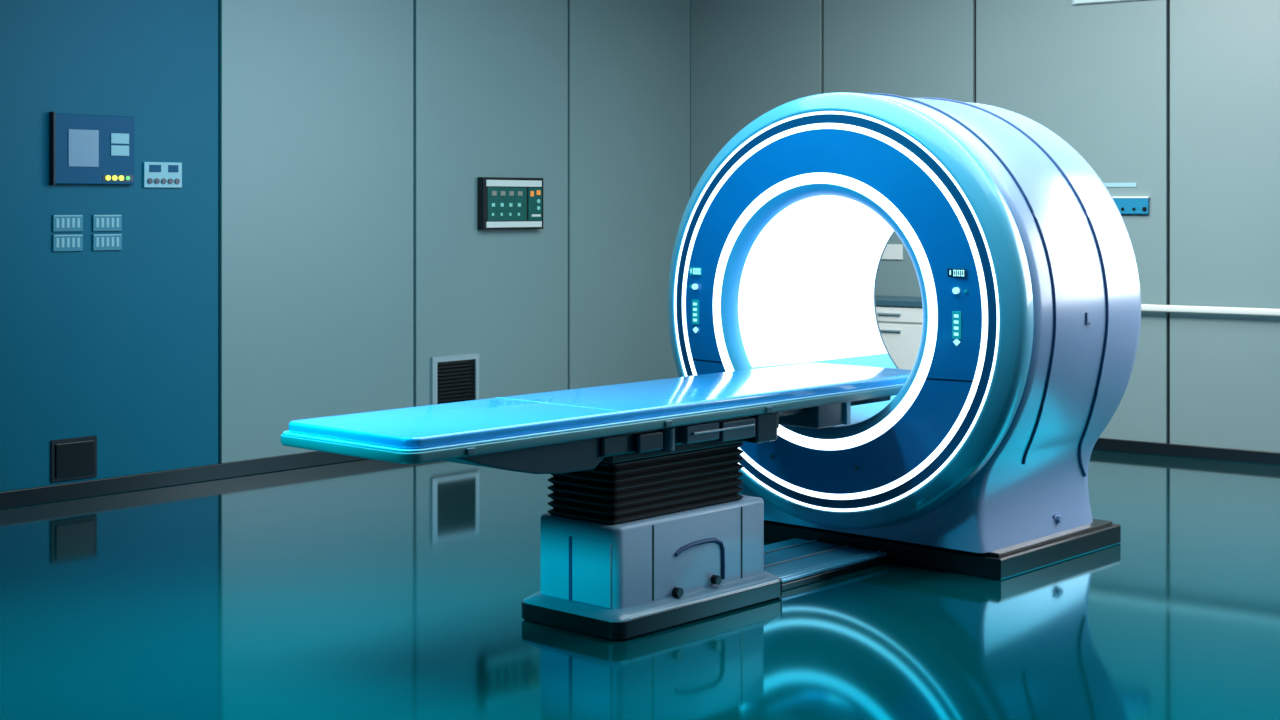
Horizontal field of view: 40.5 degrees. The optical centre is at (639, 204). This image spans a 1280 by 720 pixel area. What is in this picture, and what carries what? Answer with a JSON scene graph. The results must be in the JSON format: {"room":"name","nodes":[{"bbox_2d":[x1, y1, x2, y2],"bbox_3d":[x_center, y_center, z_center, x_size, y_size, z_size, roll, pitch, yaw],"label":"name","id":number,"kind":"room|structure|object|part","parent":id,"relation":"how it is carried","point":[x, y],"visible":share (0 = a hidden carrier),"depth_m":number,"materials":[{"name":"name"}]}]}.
{"room":"radiology room","nodes":[
{"label":"radiology room","id":0,"kind":"room"},
{"bbox_2d":[0,0,689,491],"bbox_3d":[-3.364,-0.250,8.426,0.120,3.500,10.930,0,0,42],"label":"wall","id":1,"kind":"structure","parent":0,"point":[320,242],"depth_m":9.98,"materials":[{"name":"paint"}]},
{"bbox_2d":[52,215,82,251],"bbox_3d":[-2.910,0.142,8.824,0.014,0.185,0.165,0,0,42],"label":"plate","id":2,"kind":"object","parent":1,"relation":"attached to","point":[60,223],"visible":1,"depth_m":8.81,"materials":[{"name":"plastic"}]},
{"bbox_2d":[50,435,96,481],"bbox_3d":[-2.891,1.292,8.840,0.022,0.212,0.256,0,0,42],"label":"air vent","id":3,"kind":"object","parent":1,"relation":"attached to","point":[70,458],"visible":1,"depth_m":8.83,"materials":[{"name":"black plastic"}]},
{"bbox_2d":[49,112,133,184],"bbox_3d":[-2.809,-0.285,8.912,0.046,0.370,0.464,0,0,42],"label":"control panel","id":4,"kind":"object","parent":1,"relation":"attached to","point":[83,149],"visible":1,"depth_m":8.88,"materials":[{"name":"blue plastic"}]},
{"bbox_2d":[92,215,121,250],"bbox_3d":[-2.760,0.142,8.989,0.014,0.185,0.165,0,0,42],"label":"plate","id":5,"kind":"object","parent":1,"relation":"attached to","point":[100,242],"visible":1,"depth_m":8.98,"materials":[{"name":"plastic"}]},
{"bbox_2d":[143,162,181,187],"bbox_3d":[-2.543,-0.160,9.221,0.022,0.136,0.230,0,0,42],"label":"switch plate","id":6,"kind":"object","parent":1,"relation":"attached to","point":[155,174],"visible":1,"depth_m":9.21,"materials":[{"name":"plastic"}]},
{"bbox_2d":[0,451,366,508],"bbox_3d":[-3.316,1.458,8.376,0.018,0.085,10.920,0,0,42],"label":"baseboard","id":7,"kind":"structure","parent":1,"relation":"attached to","point":[121,484],"depth_m":9.23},
{"bbox_2d":[431,353,478,404],"bbox_3d":[-1.145,1.129,10.758,0.020,0.393,0.385,0,0,42],"label":"air vent","id":8,"kind":"object","parent":1,"relation":"in","point":[454,378],"visible":0.76,"depth_m":10.76,"materials":[{"name":"metal"}]},
{"bbox_2d":[477,177,542,229],"bbox_3d":[-0.821,-0.010,11.081,0.065,0.330,0.530,0,0,42],"label":"control panel","id":9,"kind":"object","parent":1,"relation":"attached to","point":[502,202],"visible":1,"depth_m":11.03,"materials":[{"name":"green plastic"}]},
{"bbox_2d":[0,450,1279,719],"bbox_3d":[0.576,1.550,5.534,9.600,0.100,11.960,0,0,42],"label":"floor","id":10,"kind":"structure","parent":0,"point":[366,589],"depth_m":6.29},
{"bbox_2d":[281,363,911,640],"bbox_3d":[0.044,1.103,6.529,0.689,0.794,2.937,0,0,42],"label":"table","id":11,"kind":"object","parent":10,"relation":"on","point":[648,528],"visible":0.95,"depth_m":6.18,"materials":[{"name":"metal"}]},
{"bbox_3d":[-0.165,1.288,6.086,0.190,0.225,0.022,0,0,42],"label":"panel","id":12,"kind":"part","parent":11,"relation":"part of","materials":[{"name":"plastic"}]},
{"bbox_2d":[281,383,904,463],"bbox_3d":[0.044,0.763,6.529,0.689,0.042,2.937,0,0,42],"label":"table top","id":13,"kind":"object","parent":11,"relation":"on","point":[742,410],"depth_m":5.81,"materials":[{"name":"blue plastic"}]},
{"bbox_3d":[0.022,0.878,6.425,0.380,0.036,0.770,0,0,42],"label":"bellow plate","id":14,"kind":"part","parent":11,"relation":"part of","materials":[{"name":"black plastic"}]},
{"bbox_3d":[0.134,1.388,6.221,0.030,0.033,0.034,0,0,42],"label":"release knob","id":15,"kind":"part","parent":11,"relation":"part of","materials":[{"name":"black plastic"}]},
{"bbox_3d":[0.279,1.378,6.380,0.030,0.033,0.034,0,0,42],"label":"release knob","id":16,"kind":"part","parent":11,"relation":"part of","materials":[{"name":"black plastic"}]},
{"bbox_3d":[0.618,0.805,7.154,0.400,0.045,0.890,0,0,42],"label":"slide rail","id":17,"kind":"part","parent":11,"relation":"part of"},
{"bbox_2d":[764,538,888,590],"bbox_3d":[0.586,1.477,7.159,0.525,0.046,0.791,0,0,42],"label":"floor track","id":18,"kind":"object","parent":10,"relation":"on","point":[797,562],"visible":0.49,"depth_m":7.15,"materials":[{"name":"grey metal"}]},
{"bbox_3d":[0.498,1.457,7.239,0.012,0.006,0.791,0,0,42],"label":"rail","id":19,"kind":"part","parent":18,"relation":"part of","materials":[{"name":"metal"}]},
{"bbox_3d":[0.624,1.457,7.125,0.012,0.006,0.791,0,0,42],"label":"rail","id":20,"kind":"part","parent":18,"relation":"part of","materials":[{"name":"metal"}]},
{"bbox_3d":[0.569,1.466,7.174,0.420,0.012,0.791,0,0,42],"label":"plate","id":21,"kind":"part","parent":18,"relation":"part of","materials":[{"name":"metal"}]},
{"bbox_3d":[0.743,1.464,7.016,0.020,0.016,0.791,0,0,42],"label":"rail","id":22,"kind":"part","parent":18,"relation":"part of","materials":[{"name":"metal"}]},
{"bbox_3d":[0.765,1.464,6.996,0.020,0.016,0.791,0,0,42],"label":"rail","id":23,"kind":"part","parent":18,"relation":"part of","materials":[{"name":"metal"}]},
{"bbox_2d":[875,295,922,369],"bbox_3d":[1.759,1.050,11.077,1.290,0.900,0.485,0,0,36],"label":"base cabinet","id":24,"kind":"object","parent":10,"relation":"on","point":[900,318],"visible":0.07,"depth_m":10.89,"materials":[{"name":"white laminate"}]},
{"bbox_3d":[1.568,0.685,10.927,0.160,0.010,0.017,0,0,36],"label":"drawer handle","id":25,"kind":"part","parent":24,"relation":"part of","materials":[{"name":"metal"}]},
{"bbox_3d":[1.568,0.790,10.927,0.160,0.010,0.017,0,0,36],"label":"drawer handle","id":26,"kind":"part","parent":24,"relation":"part of","materials":[{"name":"metal"}]},
{"bbox_2d":[875,295,921,306],"bbox_3d":[1.760,0.618,11.079,1.290,0.035,0.480,0,0,36],"label":"countertop","id":27,"kind":"structure","parent":24,"relation":"on","point":[906,301],"depth_m":10.94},
{"bbox_3d":[1.579,0.690,10.941,0.460,0.090,0.018,0,0,36],"label":"drawer","id":28,"kind":"part","parent":24,"relation":"part of","materials":[{"name":"white laminate"}]},
{"bbox_3d":[1.579,0.915,10.941,0.460,0.330,0.018,0,0,36],"label":"drawer","id":29,"kind":"part","parent":24,"relation":"part of","materials":[{"name":"white laminate"}]},
{"bbox_2d":[668,92,1140,579],"bbox_3d":[1.160,0.507,7.750,1.867,1.986,1.218,0,0,42],"label":"gantry","id":30,"kind":"object","parent":10,"relation":"on","point":[1022,256],"visible":0.9,"depth_m":7.24,"materials":[{"name":"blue plastic"}]},
{"bbox_3d":[0.246,0.366,7.778,0.026,0.026,0.014,0,0,42],"label":"knob","id":31,"kind":"part","parent":30,"relation":"part of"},
{"bbox_3d":[0.785,0.955,7.338,1.455,0.520,0.092,0,0,42],"label":"panel","id":32,"kind":"part","parent":30,"relation":"part of","materials":[{"name":"blue plastic"}]},
{"bbox_3d":[0.785,0.187,7.338,1.537,1.016,0.092,0,0,42],"label":"panel","id":33,"kind":"part","parent":30,"relation":"part of","materials":[{"name":"blue plastic"}]},
{"bbox_3d":[1.511,0.447,8.135,1.070,1.070,0.025,0,0,42],"label":"bore trim","id":34,"kind":"part","parent":30,"relation":"part of","materials":[{"name":"white plastic"}]},
{"bbox_3d":[1.224,1.458,7.819,1.520,0.085,1.030,0,0,42],"label":"floor plate","id":35,"kind":"part","parent":30,"relation":"part of","materials":[{"name":"black plastic"}]},
{"bbox_3d":[1.251,0.339,6.864,0.026,0.026,0.014,0,0,42],"label":"knob","id":36,"kind":"part","parent":30,"relation":"part of","materials":[{"name":"white plastic"}]},
{"bbox_2d":[691,0,1279,451],"bbox_3d":[4.290,-0.250,9.625,9.650,3.500,0.120,0,0,36],"label":"wall","id":37,"kind":"structure","parent":0,"point":[1178,100],"depth_m":10.47,"materials":[{"name":"grey paint"}]},
{"bbox_2d":[881,244,902,259],"bbox_3d":[1.664,0.310,11.464,0.160,0.100,0.012,0,0,36],"label":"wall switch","id":38,"kind":"object","parent":37,"relation":"attached to","point":[892,251],"visible":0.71,"depth_m":11.45,"materials":[{"name":"white plastic"}]},
{"bbox_2d":[1072,0,1137,4],"bbox_3d":[3.405,-1.268,10.177,1.830,0.065,0.026,0,0,36],"label":"light strip","id":39,"kind":"object","parent":37,"relation":"attached to","point":[1074,2],"visible":1,"depth_m":10.63,"materials":[{"name":"plastic"}]},
{"bbox_2d":[1074,0,1121,3],"bbox_3d":[3.400,-1.268,10.171,1.790,0.055,0.010,0,0,36],"label":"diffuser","id":40,"kind":"object","parent":39,"relation":"attached to","point":[1075,1],"depth_m":10.63,"materials":[{"name":"white plastic"}]},
{"bbox_2d":[1104,183,1136,186],"bbox_3d":[2.915,-0.122,10.553,0.215,0.025,0.006,0,0,36],"label":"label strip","id":41,"kind":"object","parent":37,"relation":"attached to","point":[1105,184],"visible":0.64,"depth_m":10.54,"materials":[{"name":"white plastic"}]},
{"bbox_2d":[1112,196,1149,213],"bbox_3d":[2.957,0.001,10.505,0.260,0.105,0.034,0,0,36],"label":"wall box","id":42,"kind":"object","parent":37,"relation":"attached to","point":[1125,204],"visible":0.82,"depth_m":10.48,"materials":[{"name":"plastic"}]},
{"bbox_3d":[2.958,-0.047,10.505,0.260,0.010,0.032,0,0,36],"label":"box lid","id":43,"kind":"part","parent":42,"relation":"part of","materials":[{"name":"white plastic"}]},
{"bbox_2d":[1093,438,1279,465],"bbox_3d":[4.257,1.462,9.563,9.630,0.075,0.018,0,0,36],"label":"baseboard","id":44,"kind":"structure","parent":37,"relation":"attached to","point":[1105,444],"depth_m":10.28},
{"bbox_2d":[1141,304,1279,315],"bbox_3d":[4.114,0.617,9.639,3.850,0.043,0.065,0,0,36],"label":"handrail","id":45,"kind":"object","parent":37,"relation":"attached to","point":[1144,307],"visible":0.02,"depth_m":10.16,"materials":[{"name":"white metal"}]}
]}

